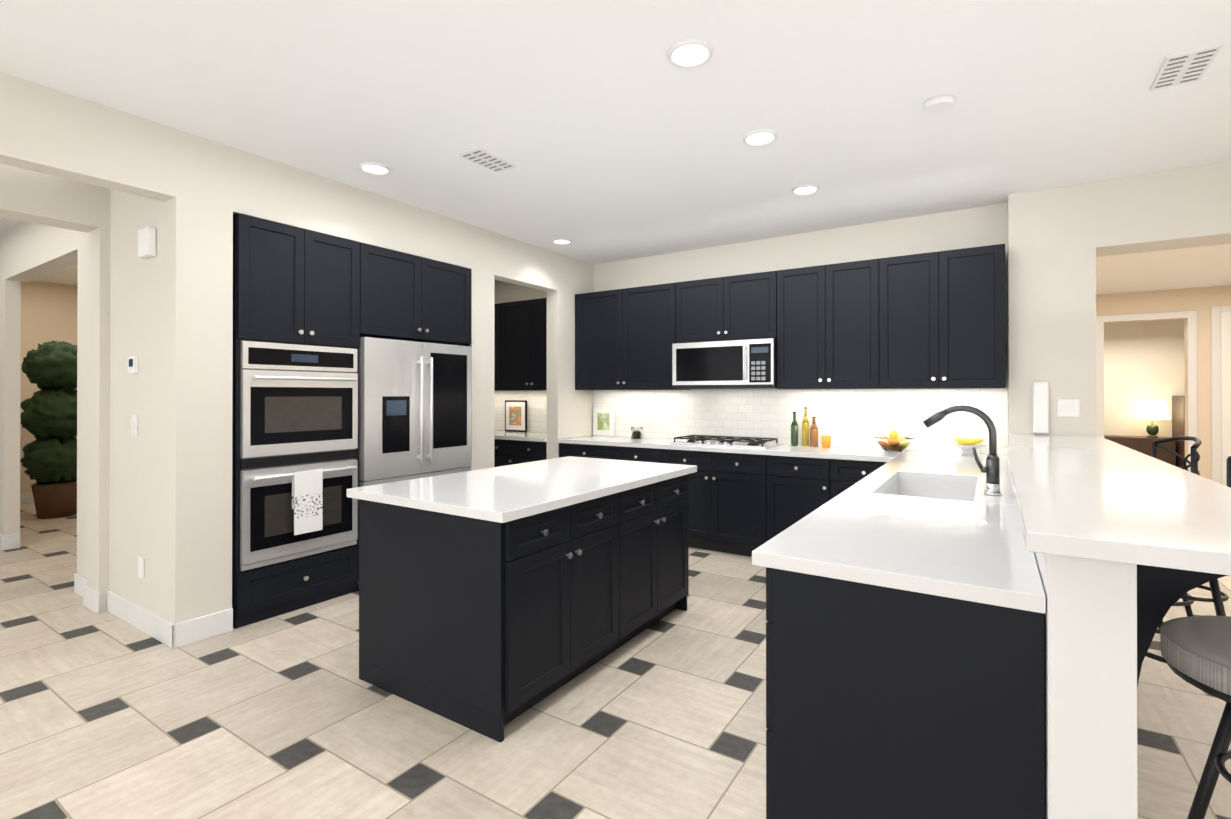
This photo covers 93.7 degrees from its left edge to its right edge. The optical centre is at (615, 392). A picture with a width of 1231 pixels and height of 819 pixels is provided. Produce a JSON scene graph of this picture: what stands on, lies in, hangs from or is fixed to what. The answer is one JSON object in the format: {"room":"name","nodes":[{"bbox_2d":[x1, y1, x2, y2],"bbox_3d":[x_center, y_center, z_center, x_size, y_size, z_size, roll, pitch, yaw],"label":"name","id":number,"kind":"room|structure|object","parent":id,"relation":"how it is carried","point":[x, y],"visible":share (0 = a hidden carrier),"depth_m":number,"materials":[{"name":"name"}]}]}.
{"room":"kitchen","nodes":[
{"label":"kitchen","id":0,"kind":"room"},
{"bbox_2d":[20,280,75,493],"bbox_3d":[-7.424,-0.009,7.419,0.150,2.820,1.380,0,0,33],"label":"wall","id":1,"kind":"structure","parent":0,"point":[48,311],"depth_m":7.38,"materials":[{"name":"beige paint"}]},
{"bbox_2d":[0,168,103,611],"bbox_3d":[-4.553,-0.027,1.860,0.230,2.820,4.400,0,0,33],"label":"wall","id":2,"kind":"structure","parent":0,"point":[60,226],"depth_m":3.94,"materials":[{"name":"paint"}]},
{"bbox_2d":[76,286,77,438],"bbox_3d":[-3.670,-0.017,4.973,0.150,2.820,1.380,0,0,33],"label":"wall","id":3,"kind":"structure","parent":0,"point":[76,286],"depth_m":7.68,"materials":[{"name":"beige paint"}]},
{"bbox_2d":[0,72,175,201],"bbox_3d":[-3.668,-1.254,1.317,0.150,0.370,4.450,0,0,33],"label":"wall","id":4,"kind":"structure","parent":0,"point":[72,168],"depth_m":2.84,"materials":[{"name":"paint"}]},
{"bbox_2d":[104,192,121,610],"bbox_3d":[-7.245,-0.013,6.383,10.080,2.820,0.160,0,0,33],"label":"wall","id":5,"kind":"structure","parent":0,"point":[112,204],"depth_m":3.65,"materials":[{"name":"paint"}]},
{"bbox_2d":[0,503,1230,818],"bbox_3d":[-1.671,1.426,7.497,18.200,0.050,17.400,0,0,33],"label":"floor","id":6,"kind":"structure","parent":0,"point":[110,715],"depth_m":2.40,"materials":[{"name":"tile"}]},
{"bbox_2d":[20,340,76,518],"bbox_3d":[-6.307,0.404,6.522,0.628,1.988,0.617,0,0,33],"label":"topiary","id":7,"kind":"object","parent":6,"relation":"on","point":[48,417],"visible":0.88,"depth_m":6.35,"materials":[{"name":"plant"}]},
{"bbox_2d":[232,549,358,628],"bbox_3d":[-2.268,1.224,3.877,0.648,0.330,0.774,0,0,33],"label":"base cabinet","id":8,"kind":"object","parent":6,"relation":"on","point":[269,593],"depth_m":3.65,"materials":[{"name":"paint"}]},
{"bbox_2d":[232,337,359,576],"bbox_3d":[-2.263,0.374,3.876,0.660,1.360,0.736,0,0,33],"label":"double oven","id":9,"kind":"object","parent":8,"relation":"on","point":[295,403],"depth_m":3.62,"materials":[{"name":"metal"}]},
{"bbox_2d":[358,337,470,586],"bbox_3d":[-1.726,0.504,4.593,0.701,1.775,0.985,0,0,33],"label":"fridge","id":10,"kind":"object","parent":6,"relation":"on","point":[414,409],"visible":0.56,"depth_m":4.35,"materials":[{"name":"metal"}]},
{"bbox_2d":[494,438,513,466],"bbox_3d":[-1.123,0.958,6.625,0.461,0.880,0.618,0,0,33],"label":"base cabinet","id":11,"kind":"object","parent":6,"relation":"on","point":[503,450],"depth_m":6.33,"materials":[{"name":"paint"}]},
{"bbox_2d":[359,472,693,742],"bbox_3d":[-0.372,0.947,3.221,0.988,0.880,1.670,0,0,33],"label":"kitchen island","id":12,"kind":"object","parent":6,"relation":"on","point":[493,601],"depth_m":2.57,"materials":[{"name":"paint"}]},
{"bbox_2d":[347,456,696,523],"bbox_3d":[-0.388,0.487,3.232,1.030,0.040,1.750,0,0,33],"label":"island countertop","id":13,"kind":"structure","parent":12,"relation":"on","point":[493,495],"depth_m":2.85,"materials":[{"name":"white stone"}]},
{"bbox_2d":[514,442,546,463],"bbox_3d":[-0.737,0.957,6.373,0.462,0.880,0.618,0,0,33],"label":"base cabinet","id":14,"kind":"object","parent":6,"relation":"on","point":[524,452],"depth_m":6.12,"materials":[{"name":"paint"}]},
{"bbox_2d":[494,430,546,441],"bbox_3d":[-1.327,0.498,6.736,1.846,0.040,0.640,0,0,33],"label":"countertop","id":15,"kind":"structure","parent":14,"relation":"on","point":[511,436],"depth_m":6.30,"materials":[{"name":"white stone"}]},
{"bbox_2d":[505,400,526,431],"bbox_3d":[-1.212,0.288,7.005,0.350,0.378,0.019,0,0,33],"label":"framed picture","id":16,"kind":"object","parent":15,"relation":"on","point":[515,415],"visible":0.93,"depth_m":6.99,"materials":[{"name":"black metal"}]},
{"bbox_2d":[559,444,612,458],"bbox_3d":[-0.129,0.956,5.977,0.676,0.880,0.618,0,0,33],"label":"base cabinet","id":17,"kind":"object","parent":6,"relation":"on","point":[576,450],"depth_m":5.71,"materials":[{"name":"paint"}]},
{"bbox_2d":[613,448,660,462],"bbox_3d":[0.372,0.955,5.651,0.520,0.880,0.618,0,0,33],"label":"base cabinet","id":18,"kind":"object","parent":6,"relation":"on","point":[630,454],"depth_m":5.39,"materials":[{"name":"paint"}]},
{"bbox_2d":[661,448,712,550],"bbox_3d":[0.793,0.954,5.377,0.485,0.880,0.618,0,0,33],"label":"base cabinet","id":19,"kind":"object","parent":6,"relation":"on","point":[700,483],"depth_m":5.06,"materials":[{"name":"paint"}]},
{"bbox_2d":[713,452,768,555],"bbox_3d":[1.199,0.953,5.112,0.485,0.880,0.618,0,0,33],"label":"base cabinet","id":20,"kind":"object","parent":6,"relation":"on","point":[740,483],"depth_m":4.86,"materials":[{"name":"paint"}]},
{"bbox_2d":[557,436,904,463],"bbox_3d":[0.888,0.494,5.296,3.126,0.040,0.644,0,0,33],"label":"countertop","id":21,"kind":"structure","parent":20,"relation":"on","point":[878,455],"depth_m":4.84,"materials":[{"name":"white stone"}]},
{"bbox_2d":[593,407,614,435],"bbox_3d":[-0.127,0.321,6.298,0.280,0.308,0.019,0,0,33],"label":"framed picture","id":22,"kind":"object","parent":21,"relation":"on","point":[603,421],"visible":0.95,"depth_m":6.29,"materials":[{"name":"white plastic"}]},
{"bbox_2d":[631,425,642,438],"bbox_3d":[0.218,0.409,5.912,0.126,0.131,0.126,0,0,33],"label":"glass jar","id":23,"kind":"object","parent":21,"relation":"on","point":[636,431],"visible":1,"depth_m":5.86,"materials":[{"name":"clear glass"}]},
{"bbox_2d":[670,435,781,448],"bbox_3d":[1.002,0.444,5.255,0.890,0.057,0.460,0,0,33],"label":"cooktop","id":24,"kind":"object","parent":21,"relation":"in","point":[751,442],"visible":1,"depth_m":5.18,"materials":[{"name":"silver metal"}]},
{"bbox_2d":[791,412,797,445],"bbox_3d":[1.577,0.321,5.086,0.064,0.302,0.064,0,0,33],"label":"oil bottle","id":25,"kind":"object","parent":21,"relation":"on","point":[794,433],"visible":1,"depth_m":5.06,"materials":[{"name":"green glass"}]},
{"bbox_2d":[802,407,808,445],"bbox_3d":[1.664,0.301,5.053,0.060,0.342,0.060,0,0,33],"label":"oil bottle","id":26,"kind":"object","parent":21,"relation":"on","point":[805,431],"visible":1,"depth_m":5.03,"materials":[{"name":"glass"}]},
{"bbox_2d":[810,416,817,446],"bbox_3d":[1.714,0.341,4.984,0.068,0.261,0.068,0,0,33],"label":"oil bottle","id":27,"kind":"object","parent":21,"relation":"on","point":[813,435],"visible":1,"depth_m":4.96,"materials":[{"name":"orange glass"}]},
{"bbox_2d":[821,436,830,447],"bbox_3d":[1.785,0.421,4.891,0.079,0.100,0.080,0,0,33],"label":"cup","id":28,"kind":"object","parent":21,"relation":"on","point":[826,441],"visible":1,"depth_m":4.86,"materials":[{"name":"orange glass"}]},
{"bbox_2d":[873,437,914,452],"bbox_3d":[2.185,0.415,4.534,0.300,0.110,0.300,0,0,33],"label":"fruit bowl","id":29,"kind":"object","parent":21,"relation":"on","point":[893,445],"visible":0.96,"depth_m":4.45,"materials":[{"name":"clear glass"}]},
{"bbox_2d":[881,430,906,439],"bbox_3d":[2.187,0.373,4.537,0.192,0.147,0.187,0,0,33],"label":"fruit","id":30,"kind":"object","parent":29,"relation":"in","point":[893,434],"visible":0.42,"depth_m":4.51,"materials":[{"name":"yellow food"}]},
{"bbox_2d":[769,456,832,535],"bbox_3d":[1.612,0.952,4.843,0.500,0.880,0.618,0,0,33],"label":"base cabinet","id":31,"kind":"object","parent":6,"relation":"on","point":[797,484],"depth_m":4.60,"materials":[{"name":"paint"}]},
{"bbox_2d":[833,460,880,495],"bbox_3d":[2.027,0.951,4.572,0.492,0.880,0.618,0,0,33],"label":"base cabinet","id":32,"kind":"object","parent":6,"relation":"on","point":[845,472],"depth_m":4.38,"materials":[{"name":"paint"}]},
{"bbox_2d":[766,568,1044,818],"bbox_3d":[0.870,0.942,1.748,0.657,0.880,0.578,0,0,33],"label":"base cabinet","id":33,"kind":"object","parent":6,"relation":"on","point":[905,630],"depth_m":1.49,"materials":[{"name":"paint"}]},
{"bbox_2d":[749,448,1045,615],"bbox_3d":[1.672,0.486,3.008,0.687,0.040,3.622,0,0,33],"label":"countertop","id":34,"kind":"structure","parent":33,"relation":"on","point":[971,551],"depth_m":1.78,"materials":[{"name":"white stone"}]},
{"bbox_2d":[897,476,1015,503],"bbox_3d":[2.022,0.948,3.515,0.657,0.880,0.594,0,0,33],"label":"sink","id":35,"kind":"object","parent":34,"relation":"in","point":[906,485],"depth_m":3.27,"materials":[{"name":"ceramic"}]},
{"bbox_2d":[923,405,1001,495],"bbox_3d":[1.610,0.262,2.689,0.316,0.404,0.068,0,0,33],"label":"faucet","id":36,"kind":"object","parent":34,"relation":"on","point":[991,469],"visible":1,"depth_m":2.62,"materials":[{"name":"black metal"}]},
{"bbox_2d":[951,443,986,455],"bbox_3d":[2.620,0.430,4.286,0.240,0.080,0.240,0,0,33],"label":"dish","id":37,"kind":"object","parent":34,"relation":"on","point":[967,450],"visible":0.9,"depth_m":4.25,"materials":[{"name":"white ceramic"}]},
{"bbox_2d":[954,438,983,444],"bbox_3d":[2.621,0.365,4.277,0.189,0.042,0.120,0,0,33],"label":"bananas","id":38,"kind":"object","parent":37,"relation":"on","point":[967,441],"visible":1,"depth_m":4.24,"materials":[{"name":"yellow food"}]},
{"bbox_2d":[1001,434,1230,818],"bbox_3d":[2.063,0.840,2.546,0.555,1.090,3.578,0,0,33],"label":"raised bar","id":39,"kind":"object","parent":6,"relation":"on","point":[1129,547],"visible":0.98,"depth_m":1.28,"materials":[{"name":"white stone"}]},
{"bbox_2d":[1104,435,1175,465],"bbox_3d":[9.173,1.100,10.220,1.000,0.620,0.500,0,0,33],"label":"console table","id":40,"kind":"object","parent":6,"relation":"on","point":[1142,444],"visible":0.23,"depth_m":9.94,"materials":[{"name":"brown wood"}]},
{"bbox_2d":[1135,401,1169,437],"bbox_3d":[9.383,0.469,10.085,0.460,0.640,0.460,0,0,33],"label":"table lamp","id":41,"kind":"object","parent":40,"relation":"on","point":[1155,410],"visible":1,"depth_m":9.98,"materials":[{"name":"white fabric"}]},
{"bbox_2d":[1152,436,1201,628],"bbox_3d":[2.984,0.818,3.273,0.480,1.145,0.467,0,0,33],"label":"bar stool","id":42,"kind":"object","parent":6,"relation":"on","point":[1193,465],"visible":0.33,"depth_m":3.15,"materials":[{"name":"metal"}]},
{"bbox_2d":[1172,396,1184,469],"bbox_3d":[9.838,0.733,9.638,0.650,1.350,0.750,0,0,33],"label":"headboard","id":43,"kind":"object","parent":6,"relation":"on","point":[1178,416],"visible":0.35,"depth_m":9.73,"materials":[{"name":"brown wood"}]},
{"bbox_2d":[1137,456,1230,685],"bbox_3d":[2.496,0.815,2.517,0.472,1.145,0.450,0,0,33],"label":"bar stool","id":44,"kind":"object","parent":6,"relation":"on","point":[1217,599],"visible":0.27,"depth_m":2.42,"materials":[{"name":"metal"}]},
{"bbox_2d":[1160,615,1230,818],"bbox_3d":[1.500,0.811,1.244,0.472,1.145,0.450,0,0,33],"label":"bar stool","id":45,"kind":"object","parent":6,"relation":"on","point":[1195,651],"visible":1,"depth_m":1.33,"materials":[{"name":"fabric"}]},
{"bbox_2d":[0,0,1230,294],"bbox_3d":[-1.671,-1.459,7.506,18.200,0.080,17.400,0,0,33],"label":"ceiling","id":46,"kind":"structure","parent":0,"point":[608,130],"depth_m":2.83,"materials":[{"name":"paint"}]},
{"bbox_2d":[358,162,390,174],"bbox_3d":[-1.536,-1.427,3.683,0.194,0.024,0.194,0,0,33],"label":"recessed light","id":47,"kind":"object","parent":46,"relation":"in","point":[373,168],"visible":0.96,"depth_m":3.68,"materials":[{"name":"white plastic"}]},
{"bbox_2d":[458,147,515,171],"bbox_3d":[-0.786,-1.426,3.552,0.170,0.011,0.320,0,0,33],"label":"ceiling vent","id":48,"kind":"object","parent":46,"relation":"in","point":[485,159],"visible":0.96,"depth_m":3.53,"materials":[{"name":"white metal"}]},
{"bbox_2d":[552,238,571,244],"bbox_3d":[-0.506,-1.422,5.447,0.194,0.024,0.194,0,0,33],"label":"recessed light","id":49,"kind":"object","parent":46,"relation":"in","point":[560,241],"visible":0.9,"depth_m":5.45,"materials":[{"name":"white plastic"}]},
{"bbox_2d":[667,39,712,67],"bbox_3d":[0.316,-1.431,2.440,0.194,0.024,0.194,0,0,33],"label":"recessed light","id":50,"kind":"object","parent":46,"relation":"in","point":[690,53],"visible":0.98,"depth_m":2.44,"materials":[{"name":"white plastic"}]},
{"bbox_2d":[743,129,777,145],"bbox_3d":[0.812,-1.429,3.239,0.194,0.024,0.194,0,0,33],"label":"recessed light","id":51,"kind":"object","parent":46,"relation":"in","point":[761,137],"visible":0.96,"depth_m":3.24,"materials":[{"name":"white plastic"}]},
{"bbox_2d":[791,184,819,195],"bbox_3d":[1.339,-1.426,4.065,0.194,0.024,0.194,0,0,33],"label":"recessed light","id":52,"kind":"object","parent":46,"relation":"in","point":[806,189],"visible":0.98,"depth_m":4.06,"materials":[{"name":"white plastic"}]},
{"bbox_2d":[923,94,954,114],"bbox_3d":[1.596,-1.416,2.848,0.140,0.035,0.140,0,0,33],"label":"smoke detector","id":53,"kind":"object","parent":46,"relation":"attached to","point":[939,104],"visible":1,"depth_m":2.81,"materials":[{"name":"white plastic"}]},
{"bbox_2d":[1150,43,1222,90],"bbox_3d":[2.511,-1.429,2.549,0.170,0.011,0.320,0,0,33],"label":"ceiling vent","id":54,"kind":"object","parent":46,"relation":"in","point":[1184,67],"visible":0.98,"depth_m":2.53,"materials":[{"name":"white metal"}]},
{"bbox_2d":[121,129,1230,623],"bbox_3d":[0.805,-0.022,3.489,9.270,2.820,4.080,0,0,33],"label":"wall","id":55,"kind":"structure","parent":0,"point":[177,451],"depth_m":3.81,"materials":[{"name":"paint"}]},
{"bbox_2d":[128,356,138,373],"bbox_3d":[-2.875,-0.162,3.438,0.100,0.100,0.023,0,0,33],"label":"thermostat","id":56,"kind":"object","parent":55,"relation":"attached to","point":[133,364],"visible":1,"depth_m":3.42,"materials":[{"name":"white plastic"}]},
{"bbox_2d":[131,415,137,435],"bbox_3d":[-2.872,0.198,3.442,0.080,0.120,0.011,0,0,33],"label":"hall light switch","id":57,"kind":"object","parent":55,"relation":"attached to","point":[134,424],"visible":0.98,"depth_m":3.43,"materials":[{"name":"white plastic"}]},
{"bbox_2d":[138,556,144,578],"bbox_3d":[-2.778,1.028,3.381,0.080,0.120,0.007,0,0,33],"label":"outlet","id":58,"kind":"object","parent":55,"relation":"attached to","point":[141,567],"visible":0.94,"depth_m":3.37,"materials":[{"name":"white plastic"}]},
{"bbox_2d":[138,227,155,258],"bbox_3d":[-2.679,-0.853,3.300,0.140,0.160,0.044,0,0,33],"label":"alarm box","id":59,"kind":"object","parent":55,"relation":"attached to","point":[146,242],"visible":1,"depth_m":3.27,"materials":[{"name":"white plastic"}]},
{"bbox_2d":[233,213,363,344],"bbox_3d":[-2.266,-0.681,3.881,0.655,0.740,0.774,0,0,33],"label":"upper cabinet","id":60,"kind":"object","parent":55,"relation":"attached to","point":[310,308],"depth_m":3.66,"materials":[{"name":"paint"}]},
{"bbox_2d":[364,243,470,344],"bbox_3d":[-1.775,-0.728,4.641,0.648,0.640,1.029,0,0,33],"label":"upper cabinet","id":61,"kind":"object","parent":55,"relation":"attached to","point":[408,297],"depth_m":4.42,"materials":[{"name":"paint"}]},
{"bbox_2d":[494,303,501,389],"bbox_3d":[-1.630,-0.530,7.121,0.923,1.020,0.348,0,0,33],"label":"upper cabinet","id":62,"kind":"object","parent":55,"relation":"attached to","point":[497,307],"depth_m":6.74,"materials":[{"name":"paint"}]},
{"bbox_2d":[502,298,546,389],"bbox_3d":[-0.856,-0.532,6.617,0.923,1.020,0.348,0,0,33],"label":"upper cabinet","id":63,"kind":"object","parent":55,"relation":"attached to","point":[520,350],"depth_m":6.53,"materials":[{"name":"paint"}]},
{"bbox_2d":[575,289,620,391],"bbox_3d":[-0.088,-0.534,6.117,0.598,1.020,0.348,0,0,33],"label":"upper cabinet","id":64,"kind":"object","parent":55,"relation":"attached to","point":[597,314],"depth_m":5.98,"materials":[{"name":"paint"}]},
{"bbox_2d":[621,282,692,391],"bbox_3d":[0.413,-0.535,5.790,0.598,1.020,0.348,0,0,33],"label":"upper cabinet","id":65,"kind":"object","parent":55,"relation":"attached to","point":[648,313],"depth_m":5.66,"materials":[{"name":"paint"}]},
{"bbox_2d":[677,277,724,342],"bbox_3d":[0.866,-0.756,5.495,0.485,0.580,0.348,0,0,33],"label":"upper cabinet","id":66,"kind":"object","parent":55,"relation":"attached to","point":[700,303],"depth_m":5.34,"materials":[{"name":"paint"}]},
{"bbox_2d":[725,271,776,340],"bbox_3d":[1.273,-0.756,5.230,0.485,0.580,0.348,0,0,33],"label":"upper cabinet","id":67,"kind":"object","parent":55,"relation":"attached to","point":[750,299],"depth_m":5.08,"materials":[{"name":"paint"}]},
{"bbox_2d":[672,338,776,388],"bbox_3d":[1.037,-0.244,5.311,0.960,0.425,0.468,0,0,33],"label":"microwave","id":68,"kind":"object","parent":67,"relation":"attached to","point":[743,364],"visible":0.96,"depth_m":5.13,"materials":[{"name":"metal"}]},
{"bbox_2d":[773,265,824,391],"bbox_3d":[1.646,-0.537,4.987,0.405,1.020,0.348,0,0,33],"label":"upper cabinet","id":69,"kind":"object","parent":55,"relation":"attached to","point":[800,291],"depth_m":4.85,"materials":[{"name":"paint"}]},
{"bbox_2d":[825,258,880,391],"bbox_3d":[1.985,-0.538,4.766,0.405,1.020,0.348,0,0,33],"label":"upper cabinet","id":70,"kind":"object","parent":55,"relation":"attached to","point":[852,289],"depth_m":4.62,"materials":[{"name":"paint"}]},
{"bbox_2d":[881,251,940,391],"bbox_3d":[2.326,-0.539,4.544,0.409,1.020,0.348,0,0,33],"label":"upper cabinet","id":71,"kind":"object","parent":55,"relation":"attached to","point":[910,284],"depth_m":4.40,"materials":[{"name":"paint"}]},
{"bbox_2d":[941,244,1007,391],"bbox_3d":[2.669,-0.539,4.320,0.409,1.020,0.348,0,0,33],"label":"upper cabinet","id":72,"kind":"object","parent":55,"relation":"attached to","point":[972,279],"depth_m":4.18,"materials":[{"name":"paint"}]},
{"bbox_2d":[1033,382,1048,433],"bbox_3d":[2.990,0.110,4.058,0.090,0.360,0.039,0,0,33],"label":"intercom","id":73,"kind":"object","parent":55,"relation":"attached to","point":[1041,407],"visible":0.98,"depth_m":4.04,"materials":[{"name":"white plastic"}]},
{"bbox_2d":[1057,399,1078,416],"bbox_3d":[3.128,0.110,3.985,0.120,0.120,0.011,0,0,33],"label":"light switch","id":74,"kind":"object","parent":55,"relation":"attached to","point":[1067,407],"visible":1,"depth_m":3.98,"materials":[{"name":"white plastic"}]},
{"bbox_2d":[1096,285,1230,479],"bbox_3d":[7.447,-0.007,8.215,3.300,2.820,0.150,0,0,33],"label":"wall","id":75,"kind":"structure","parent":0,"point":[1145,360],"depth_m":8.03,"materials":[{"name":"paint"}]},
{"bbox_2d":[1096,306,1230,483],"bbox_3d":[7.882,0.127,7.829,2.110,2.550,0.020,0,0,33],"label":"door frame","id":76,"kind":"structure","parent":75,"relation":"attached to","point":[1216,312],"depth_m":7.84,"materials":[{"name":"white wood"}]},
{"bbox_2d":[1221,312,1230,485],"bbox_3d":[8.415,0.166,7.465,0.820,2.450,0.042,0,0,33],"label":"door","id":77,"kind":"structure","parent":75,"relation":"in","point":[1225,385],"depth_m":7.66,"materials":[{"name":"white wood"}]},
{"bbox_3d":[-1.733,-0.009,7.453,18.150,2.820,17.150,0,0,33],"label":"wall","id":78,"kind":"structure","parent":0,"visible":0},
{"bbox_2d":[0,492,232,648],"bbox_3d":[-1.766,1.339,8.386,17.070,0.130,9.614,0,0,33],"label":"baseboard","id":79,"kind":"structure","parent":78,"relation":"attached to","point":[165,631],"depth_m":3.33,"materials":[{"name":"white wood"}]}
]}

